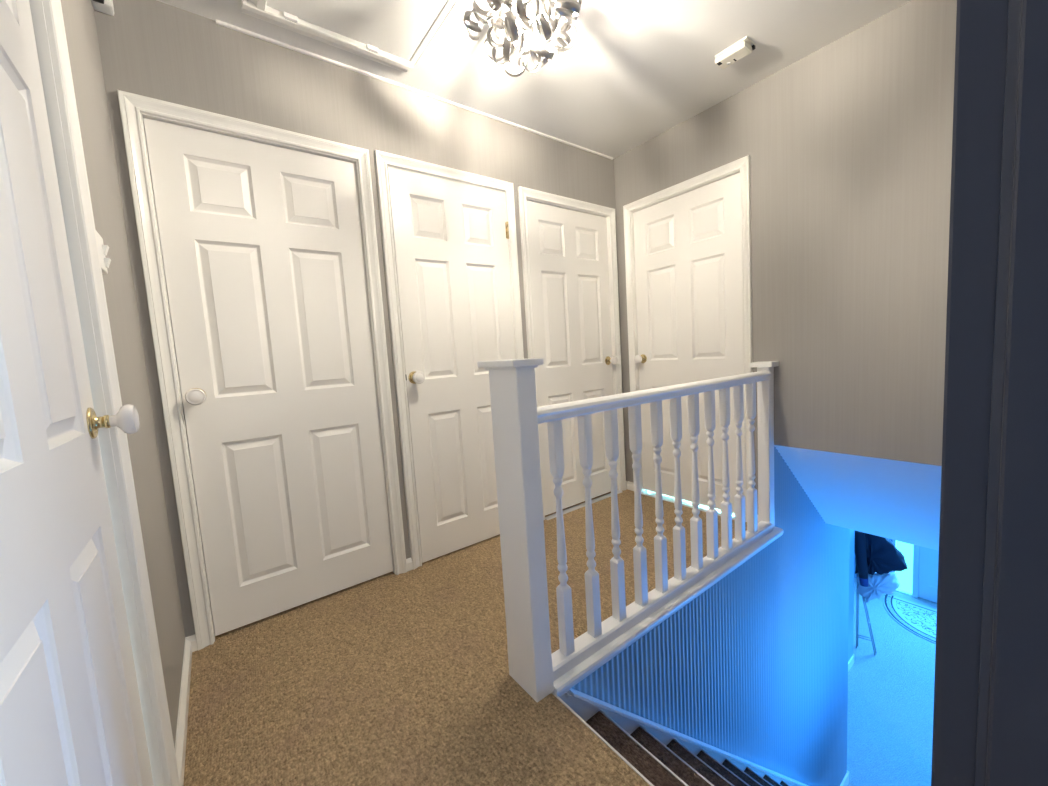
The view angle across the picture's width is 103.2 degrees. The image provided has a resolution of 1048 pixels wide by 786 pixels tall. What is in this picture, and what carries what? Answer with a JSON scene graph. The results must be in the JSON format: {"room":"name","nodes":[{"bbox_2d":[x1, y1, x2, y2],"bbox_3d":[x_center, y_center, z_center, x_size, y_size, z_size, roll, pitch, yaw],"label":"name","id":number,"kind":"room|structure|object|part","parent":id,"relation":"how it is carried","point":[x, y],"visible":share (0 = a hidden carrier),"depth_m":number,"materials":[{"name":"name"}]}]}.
{"room":"stair landing","nodes":[
{"label":"stair landing","id":0,"kind":"room"},
{"bbox_2d":[61,0,184,747],"bbox_3d":[-0.791,-0.148,0.636,0.100,2.414,2.096,-7,7,-37],"label":"wall","id":1,"kind":"structure","parent":0,"point":[78,15],"depth_m":1.22,"materials":[{"name":"grey paint"}]},
{"bbox_2d":[0,0,179,785],"bbox_3d":[-0.677,0.029,0.563,0.156,2.060,0.869,-7,7,-37],"label":"door","id":2,"kind":"structure","parent":1,"relation":"in","point":[83,697],"depth_m":0.69,"materials":[{"name":"white paint"}]},
{"bbox_3d":[-0.593,-0.212,0.407,0.012,0.614,0.221,-7,7,-37],"label":"panel","id":3,"kind":"part","parent":2,"relation":"part of","materials":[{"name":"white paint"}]},
{"bbox_3d":[-0.821,-0.737,0.620,0.012,0.210,0.221,-7,7,-37],"label":"panel","id":4,"kind":"part","parent":2,"relation":"part of","materials":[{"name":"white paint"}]},
{"bbox_3d":[-0.544,0.576,0.481,0.012,0.608,0.221,-7,7,-37],"label":"panel","id":5,"kind":"part","parent":2,"relation":"part of","materials":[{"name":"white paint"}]},
{"bbox_3d":[-0.789,-0.224,0.668,0.012,0.614,0.221,-7,7,-37],"label":"panel","id":6,"kind":"part","parent":2,"relation":"part of","materials":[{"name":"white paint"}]},
{"bbox_3d":[-0.741,0.564,0.741,0.012,0.608,0.221,-7,7,-37],"label":"panel","id":7,"kind":"part","parent":2,"relation":"part of","materials":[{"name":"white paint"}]},
{"bbox_3d":[-0.835,0.057,0.853,0.068,0.062,0.062,-7,7,-37],"label":"knob","id":8,"kind":"part","parent":2,"relation":"part of","materials":[{"name":"white ceramic"}]},
{"bbox_2d":[91,0,113,15],"bbox_3d":[-1.409,-1.337,1.381,0.052,0.103,0.070,-7,7,-37],"label":"sensor","id":9,"kind":"object","parent":1,"relation":"attached to","point":[104,6],"visible":1,"depth_m":1.39,"materials":[{"name":"white plastic"}]},
{"bbox_2d":[96,231,110,273],"bbox_3d":[-0.995,-0.332,0.978,0.021,0.086,0.086,-7,7,-37],"label":"light switch","id":10,"kind":"object","parent":1,"relation":"attached to","point":[103,249],"visible":0.56,"depth_m":0.99,"materials":[{"name":"white plastic"}]},
{"bbox_2d":[175,639,191,785],"bbox_3d":[-1.074,0.990,1.311,0.015,0.060,0.732,-7,7,-37],"label":"baseboard","id":11,"kind":"structure","parent":1,"relation":"attached to","point":[182,721],"depth_m":1.27,"materials":[{"name":"white paint"}]},
{"bbox_2d":[93,0,625,636],"bbox_3d":[-0.364,-0.333,2.326,2.832,2.414,0.100,-7,7,-37],"label":"wall","id":12,"kind":"structure","parent":0,"point":[155,49],"depth_m":1.76,"materials":[{"name":"grey paint"}]},
{"bbox_2d":[117,90,406,650],"bbox_3d":[-1.022,-0.066,1.808,0.849,2.060,0.154,-7,7,-37],"label":"door","id":13,"kind":"structure","parent":12,"relation":"in","point":[258,242],"depth_m":1.75,"materials":[{"name":"white paint"}]},
{"bbox_3d":[-1.252,0.014,1.584,0.062,0.062,0.068,-7,7,-37],"label":"knob","id":14,"kind":"part","parent":13,"relation":"part of","materials":[{"name":"white ceramic"}]},
{"bbox_3d":[-1.197,-0.809,1.643,0.214,0.210,0.012,-7,7,-37],"label":"panel","id":15,"kind":"part","parent":13,"relation":"part of","materials":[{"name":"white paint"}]},
{"bbox_3d":[-1.165,-0.296,1.691,0.214,0.614,0.012,-7,7,-37],"label":"panel","id":16,"kind":"part","parent":13,"relation":"part of","materials":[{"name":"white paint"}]},
{"bbox_3d":[-1.117,0.492,1.764,0.214,0.608,0.012,-7,7,-37],"label":"panel","id":17,"kind":"part","parent":13,"relation":"part of","materials":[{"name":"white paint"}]},
{"bbox_3d":[-0.943,-0.843,1.833,0.214,0.210,0.012,-7,7,-37],"label":"panel","id":18,"kind":"part","parent":13,"relation":"part of","materials":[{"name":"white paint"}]},
{"bbox_3d":[-0.911,-0.330,1.881,0.214,0.614,0.012,-7,7,-37],"label":"panel","id":19,"kind":"part","parent":13,"relation":"part of","materials":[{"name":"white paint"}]},
{"bbox_3d":[-0.862,0.458,1.955,0.214,0.608,0.012,-7,7,-37],"label":"panel","id":20,"kind":"part","parent":13,"relation":"part of","materials":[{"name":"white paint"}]},
{"bbox_2d":[185,481,626,651],"bbox_3d":[-0.258,0.839,2.389,2.632,0.060,0.015,-7,7,-37],"label":"baseboard","id":21,"kind":"structure","parent":12,"relation":"attached to","point":[192,638],"depth_m":1.62,"materials":[{"name":"white paint"}]},
{"bbox_2d":[216,19,612,159],"bbox_3d":[-0.276,-1.540,2.265,2.270,0.012,0.012,-7,7,-37],"label":"crown molding","id":22,"kind":"structure","parent":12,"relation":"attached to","point":[218,22],"depth_m":1.98,"materials":[{"name":"white paint"}]},
{"bbox_2d":[374,150,523,569],"bbox_3d":[-0.335,-0.159,2.309,0.798,2.068,0.175,-7,7,-37],"label":"door","id":23,"kind":"structure","parent":12,"relation":"in","point":[449,239],"depth_m":2.23,"materials":[{"name":"white paint"}]},
{"bbox_3d":[-0.538,-0.078,2.093,0.062,0.062,0.068,-7,7,-37],"label":"knob","id":24,"kind":"part","parent":23,"relation":"part of","materials":[{"name":"white ceramic"}]},
{"bbox_3d":[-0.494,-0.899,2.143,0.190,0.210,0.012,-7,7,-37],"label":"panel","id":25,"kind":"part","parent":23,"relation":"part of","materials":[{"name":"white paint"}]},
{"bbox_3d":[-0.462,-0.386,2.191,0.190,0.614,0.012,-7,7,-37],"label":"panel","id":26,"kind":"part","parent":23,"relation":"part of","materials":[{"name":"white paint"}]},
{"bbox_3d":[-0.414,0.402,2.264,0.190,0.608,0.012,-7,7,-37],"label":"panel","id":27,"kind":"part","parent":23,"relation":"part of","materials":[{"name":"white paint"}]},
{"bbox_3d":[-0.258,-0.930,2.319,0.190,0.210,0.012,-7,7,-37],"label":"panel","id":28,"kind":"part","parent":23,"relation":"part of","materials":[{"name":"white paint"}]},
{"bbox_3d":[-0.227,-0.417,2.367,0.190,0.614,0.012,-7,7,-37],"label":"panel","id":29,"kind":"part","parent":23,"relation":"part of","materials":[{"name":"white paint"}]},
{"bbox_3d":[-0.178,0.371,2.441,0.190,0.608,0.012,-7,7,-37],"label":"panel","id":30,"kind":"part","parent":23,"relation":"part of","materials":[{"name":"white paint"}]},
{"bbox_2d":[518,186,625,519],"bbox_3d":[0.351,-0.246,2.834,0.849,2.060,0.156,-7,7,-37],"label":"door","id":31,"kind":"structure","parent":12,"relation":"in","point":[569,248],"depth_m":2.81,"materials":[{"name":"white paint"}]},
{"bbox_3d":[0.176,-0.990,2.668,0.214,0.210,0.012,-7,7,-37],"label":"panel","id":32,"kind":"part","parent":31,"relation":"part of","materials":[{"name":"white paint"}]},
{"bbox_3d":[0.208,-0.477,2.716,0.214,0.614,0.012,-7,7,-37],"label":"panel","id":33,"kind":"part","parent":31,"relation":"part of","materials":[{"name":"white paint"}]},
{"bbox_3d":[0.257,0.311,2.790,0.214,0.608,0.012,-7,7,-37],"label":"panel","id":34,"kind":"part","parent":31,"relation":"part of","materials":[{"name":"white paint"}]},
{"bbox_3d":[0.431,-1.023,2.859,0.214,0.210,0.012,-7,7,-37],"label":"panel","id":35,"kind":"part","parent":31,"relation":"part of","materials":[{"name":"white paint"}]},
{"bbox_3d":[0.462,-0.510,2.907,0.214,0.614,0.012,-7,7,-37],"label":"panel","id":36,"kind":"part","parent":31,"relation":"part of","materials":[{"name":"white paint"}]},
{"bbox_3d":[0.511,0.278,2.980,0.214,0.608,0.012,-7,7,-37],"label":"panel","id":37,"kind":"part","parent":31,"relation":"part of","materials":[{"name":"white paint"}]},
{"bbox_3d":[0.635,-0.234,2.994,0.062,0.062,0.068,-7,7,-37],"label":"knob","id":38,"kind":"part","parent":31,"relation":"part of","materials":[{"name":"white ceramic"}]},
{"bbox_2d":[183,489,746,785],"bbox_3d":[1.337,0.969,1.373,4.132,0.205,5.566,-7,7,-37],"label":"floor","id":39,"kind":"structure","parent":0,"point":[389,679],"depth_m":1.40,"materials":[{"name":"brown carpet"}]},
{"bbox_2d":[545,490,621,519],"bbox_3d":[0.432,0.776,2.906,0.735,0.005,0.048,-7,7,-37],"label":"threshold strip","id":40,"kind":"object","parent":39,"relation":"on","point":[552,516],"visible":0.7,"depth_m":2.86,"materials":[{"name":"silver metal"}]},
{"bbox_2d":[477,358,783,702],"bbox_3d":[0.650,0.352,1.808,1.776,1.086,0.196,-7,7,-37],"label":"balustrade","id":41,"kind":"object","parent":39,"relation":"on","point":[516,416],"visible":1,"depth_m":1.49,"materials":[{"name":"white paint"}]},
{"bbox_3d":[-0.009,0.433,1.313,0.070,1.036,0.151,-7,7,-37],"label":"newel post","id":42,"kind":"part","parent":41,"relation":"part of","materials":[{"name":"white paint"}]},
{"bbox_3d":[0.660,-0.013,1.760,1.622,0.049,0.060,-7,7,-37],"label":"handrail","id":43,"kind":"part","parent":41,"relation":"part of","materials":[{"name":"white paint"}]},
{"bbox_3d":[0.712,0.825,1.837,1.622,0.040,0.062,-7,7,-37],"label":"rail","id":44,"kind":"part","parent":41,"relation":"part of","materials":[{"name":"white paint"}]},
{"bbox_3d":[1.346,0.314,2.310,0.061,0.922,0.062,-7,7,-37],"label":"newel post","id":45,"kind":"part","parent":41,"relation":"part of","materials":[{"name":"white paint"}]},
{"bbox_2d":[641,491,734,519],"bbox_3d":[1.096,0.747,2.780,0.068,0.005,0.741,-7,7,-37],"label":"threshold strip","id":46,"kind":"object","parent":39,"relation":"on","point":[701,508],"visible":0.5,"depth_m":2.81,"materials":[{"name":"silver metal"}]},
{"bbox_2d":[157,0,910,158],"bbox_3d":[0.933,-1.496,0.388,2.832,0.100,4.666,-7,7,-37],"label":"ceiling","id":47,"kind":"structure","parent":0,"point":[634,71],"depth_m":1.93,"materials":[{"name":"white paint"}]},
{"bbox_2d":[241,0,458,72],"bbox_3d":[-0.590,-1.440,1.480,0.661,0.028,0.665,-7,7,-37],"label":"hatch","id":48,"kind":"object","parent":47,"relation":"attached to","point":[391,33],"visible":1,"depth_m":1.63,"materials":[{"name":"white paint"}]},
{"bbox_3d":[-0.804,-1.408,1.275,0.070,0.028,0.593,-7,7,-37],"label":"frame moulding","id":49,"kind":"part","parent":48,"relation":"part of","materials":[{"name":"white paint"}]},
{"bbox_3d":[-0.569,-1.450,1.459,0.573,0.005,0.583,-7,7,-37],"label":"hatch panel","id":50,"kind":"part","parent":48,"relation":"part of","materials":[{"name":"white paint"}]},
{"bbox_2d":[463,0,582,76],"bbox_3d":[0.020,-1.343,1.479,0.420,0.296,0.421,-7,7,-37],"label":"ceiling light","id":51,"kind":"object","parent":47,"relation":"attached to","point":[507,27],"visible":1,"depth_m":1.48,"materials":[{"name":"silver metal"}]},
{"bbox_3d":[0.021,-1.287,1.408,0.019,0.048,0.019,-7,7,-37],"label":"bulb","id":52,"kind":"part","parent":51,"relation":"part of","materials":[{"name":"white glass"}]},
{"bbox_3d":[0.024,-1.382,1.488,0.010,0.124,0.071,0,6,30],"label":"lamp arm","id":53,"kind":"part","parent":51,"relation":"part of","materials":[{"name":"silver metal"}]},
{"bbox_3d":[0.045,-1.299,1.522,0.019,0.048,0.019,-7,7,-37],"label":"bulb","id":54,"kind":"part","parent":51,"relation":"part of","materials":[{"name":"white glass"}]},
{"bbox_3d":[0.039,-1.380,1.454,0.071,0.124,0.010,-2,5,12],"label":"lamp arm","id":55,"kind":"part","parent":51,"relation":"part of","materials":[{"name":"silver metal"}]},
{"bbox_2d":[715,36,755,68],"bbox_3d":[0.981,-1.575,1.932,0.090,0.037,0.150,-7,7,-37],"label":"smoke detector","id":56,"kind":"object","parent":47,"relation":"attached to","point":[744,47],"visible":1,"depth_m":1.91,"materials":[{"name":"beige plastic"}]},
{"bbox_3d":[0.981,-1.589,1.929,0.090,0.007,0.146,-7,7,-37],"label":"mounting plate","id":57,"kind":"part","parent":56,"relation":"part of","materials":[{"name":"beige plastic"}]},
{"bbox_2d":[572,446,849,785],"bbox_3d":[1.295,1.812,2.367,3.011,3.000,0.102,-7,7,-37],"label":"wall","id":58,"kind":"structure","parent":0,"point":[753,668],"depth_m":2.36,"materials":[{"name":"blue"}]},
{"bbox_2d":[840,770,849,785],"bbox_3d":[2.421,3.123,3.270,0.444,0.090,0.115,-7,7,-37],"label":"baseboard","id":59,"kind":"structure","parent":58,"relation":"attached to","point":[845,781],"depth_m":3.31,"materials":[{"name":"white paint"}]},
{"bbox_2d":[614,0,956,514],"bbox_3d":[1.345,-0.437,2.316,0.100,2.414,1.966,-7,7,-37],"label":"wall","id":60,"kind":"structure","parent":0,"point":[848,144],"depth_m":1.95,"materials":[{"name":"grey paint"}]},
{"bbox_2d":[623,155,752,521],"bbox_3d":[1.048,-0.277,2.695,0.156,2.062,0.855,-7,7,-37],"label":"door","id":61,"kind":"structure","parent":60,"relation":"in","point":[688,262],"depth_m":2.63,"materials":[{"name":"white paint"}]},
{"bbox_3d":[0.818,-0.240,2.934,0.068,0.062,0.062,-7,7,-37],"label":"knob","id":62,"kind":"part","parent":61,"relation":"part of","materials":[{"name":"white ceramic"}]},
{"bbox_3d":[0.904,-1.042,2.753,0.012,0.210,0.216,-7,7,-37],"label":"panel","id":63,"kind":"part","parent":61,"relation":"part of","materials":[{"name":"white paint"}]},
{"bbox_3d":[0.935,-0.529,2.801,0.012,0.614,0.216,-7,7,-37],"label":"panel","id":64,"kind":"part","parent":61,"relation":"part of","materials":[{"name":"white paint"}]},
{"bbox_3d":[0.984,0.259,2.874,0.012,0.608,0.216,-7,7,-37],"label":"panel","id":65,"kind":"part","parent":61,"relation":"part of","materials":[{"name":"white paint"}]},
{"bbox_3d":[1.098,-1.030,2.496,0.012,0.210,0.216,-7,7,-37],"label":"panel","id":66,"kind":"part","parent":61,"relation":"part of","materials":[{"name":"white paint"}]},
{"bbox_3d":[1.130,-0.517,2.543,0.012,0.614,0.216,-7,7,-37],"label":"panel","id":67,"kind":"part","parent":61,"relation":"part of","materials":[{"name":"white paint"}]},
{"bbox_3d":[1.178,0.271,2.617,0.012,0.608,0.216,-7,7,-37],"label":"panel","id":68,"kind":"part","parent":61,"relation":"part of","materials":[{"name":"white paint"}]},
{"bbox_2d":[627,481,757,522],"bbox_3d":[1.085,0.721,2.770,0.015,0.060,0.985,-7,7,-37],"label":"baseboard","id":69,"kind":"structure","parent":60,"relation":"attached to","point":[630,485],"depth_m":3.13,"materials":[{"name":"white paint"}]},
{"bbox_2d":[774,445,941,550],"bbox_3d":[2.041,0.602,2.236,0.895,0.692,0.924,-7,7,-37],"label":"ceiling","id":70,"kind":"structure","parent":60,"relation":"attached to","point":[886,498],"depth_m":2.26,"materials":[{"name":"white paint"}]},
{"bbox_2d":[848,529,854,660],"bbox_3d":[2.912,1.895,4.053,1.557,2.325,0.097,-7,7,-37],"label":"wall","id":71,"kind":"structure","parent":0,"point":[852,532],"depth_m":4.46,"materials":[{"name":"blue"}]},
{"bbox_2d":[848,654,854,671],"bbox_3d":[3.000,3.004,4.163,1.555,0.090,0.110,-7,7,-37],"label":"baseboard","id":72,"kind":"structure","parent":71,"relation":"attached to","point":[851,661],"depth_m":4.51,"materials":[{"name":"white paint"}]},
{"bbox_2d":[854,539,891,578],"bbox_3d":[5.215,1.606,5.627,0.100,2.325,2.696,-7,7,-37],"label":"wall","id":73,"kind":"structure","parent":0,"point":[855,575],"depth_m":6.14,"materials":[{"name":"blue"}]},
{"bbox_2d":[892,540,938,602],"bbox_3d":[5.475,1.757,5.264,0.090,2.060,1.200,-7,7,-37],"label":"door","id":74,"kind":"structure","parent":73,"relation":"in","point":[925,560],"depth_m":5.54,"materials":[{"name":"white wood"}]},
{"bbox_2d":[896,541,913,593],"bbox_3d":[5.196,1.751,5.649,0.006,2.005,0.180,-7,7,-37],"label":"window","id":75,"kind":"structure","parent":74,"relation":"attached to","point":[905,577],"depth_m":5.69,"materials":[{"name":"glass"}]},
{"bbox_3d":[5.475,1.757,5.264,0.090,2.060,1.200,-7,7,-37],"label":"frame","id":76,"kind":"part","parent":74,"relation":"part of","materials":[{"name":"white"}]},
{"bbox_3d":[5.528,1.768,5.167,0.008,1.650,0.700,-7,7,-37],"label":"panel moulding","id":77,"kind":"part","parent":74,"relation":"part of","materials":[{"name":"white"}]},
{"bbox_2d":[847,578,936,785],"bbox_3d":[2.630,3.161,3.749,6.900,0.100,2.696,-7,7,-37],"label":"floor","id":78,"kind":"structure","parent":0,"point":[890,711],"depth_m":4.06,"materials":[{"name":"carpet"}]},
{"bbox_2d":[536,688,808,785],"bbox_3d":[1.420,2.096,1.835,2.633,2.543,0.916,-7,7,-37],"label":"staircase","id":79,"kind":"structure","parent":78,"relation":"on","point":[631,749],"depth_m":1.42,"materials":[{"name":"brown carpet"}]},
{"bbox_2d":[856,573,876,654],"bbox_3d":[3.862,2.307,4.675,0.069,1.275,0.180,-7,7,-37],"label":"clothes rack","id":80,"kind":"object","parent":78,"relation":"on","point":[857,593],"visible":0.73,"depth_m":4.71,"materials":[{"name":"grey metal"}]},
{"bbox_3d":[3.860,2.511,4.677,0.013,0.854,0.170,-7,7,-37],"label":"leg","id":81,"kind":"part","parent":80,"relation":"part of","materials":[{"name":"grey metal"}]},
{"bbox_3d":[3.896,2.506,4.704,0.013,0.854,0.170,-7,7,-37],"label":"leg","id":82,"kind":"part","parent":80,"relation":"part of","materials":[{"name":"grey metal"}]},
{"bbox_2d":[857,572,899,602],"bbox_3d":[3.924,2.144,4.610,0.269,0.420,0.359,-7,7,-37],"label":"towel","id":83,"kind":"object","parent":80,"relation":"hanging from","point":[878,584],"visible":0.86,"depth_m":4.53,"materials":[{"name":"fabric"}]},
{"bbox_2d":[854,531,907,586],"bbox_3d":[3.887,1.771,4.551,0.452,0.685,0.278,0,6,34],"label":"coat","id":84,"kind":"object","parent":80,"relation":"on","point":[873,553],"visible":0.83,"depth_m":4.51,"materials":[{"name":"black fabric"}]},
{"bbox_2d":[883,594,936,643],"bbox_3d":[5.060,2.838,5.001,0.800,0.011,1.260,-7,7,-37],"label":"doormat","id":85,"kind":"object","parent":78,"relation":"on","point":[920,620],"visible":0.46,"depth_m":5.25,"materials":[{"name":"fabric"}]},
{"bbox_3d":[2.897,0.748,2.229,7.482,4.944,0.130,-7,7,-37],"label":"wall","id":86,"kind":"structure","parent":0,"visible":0},
{"bbox_2d":[931,0,1047,785],"bbox_3d":[0.178,-0.015,0.147,0.823,2.120,0.139,-7,7,-37],"label":"door","id":87,"kind":"structure","parent":86,"relation":"in","point":[990,714],"depth_m":0.39,"materials":[{"name":"blue paint"}]},
{"bbox_3d":[0.445,-0.057,0.428,0.054,2.120,0.009,-7,7,-37],"label":"casing","id":88,"kind":"part","parent":87,"relation":"part of","materials":[{"name":"blue paint"}]}
]}

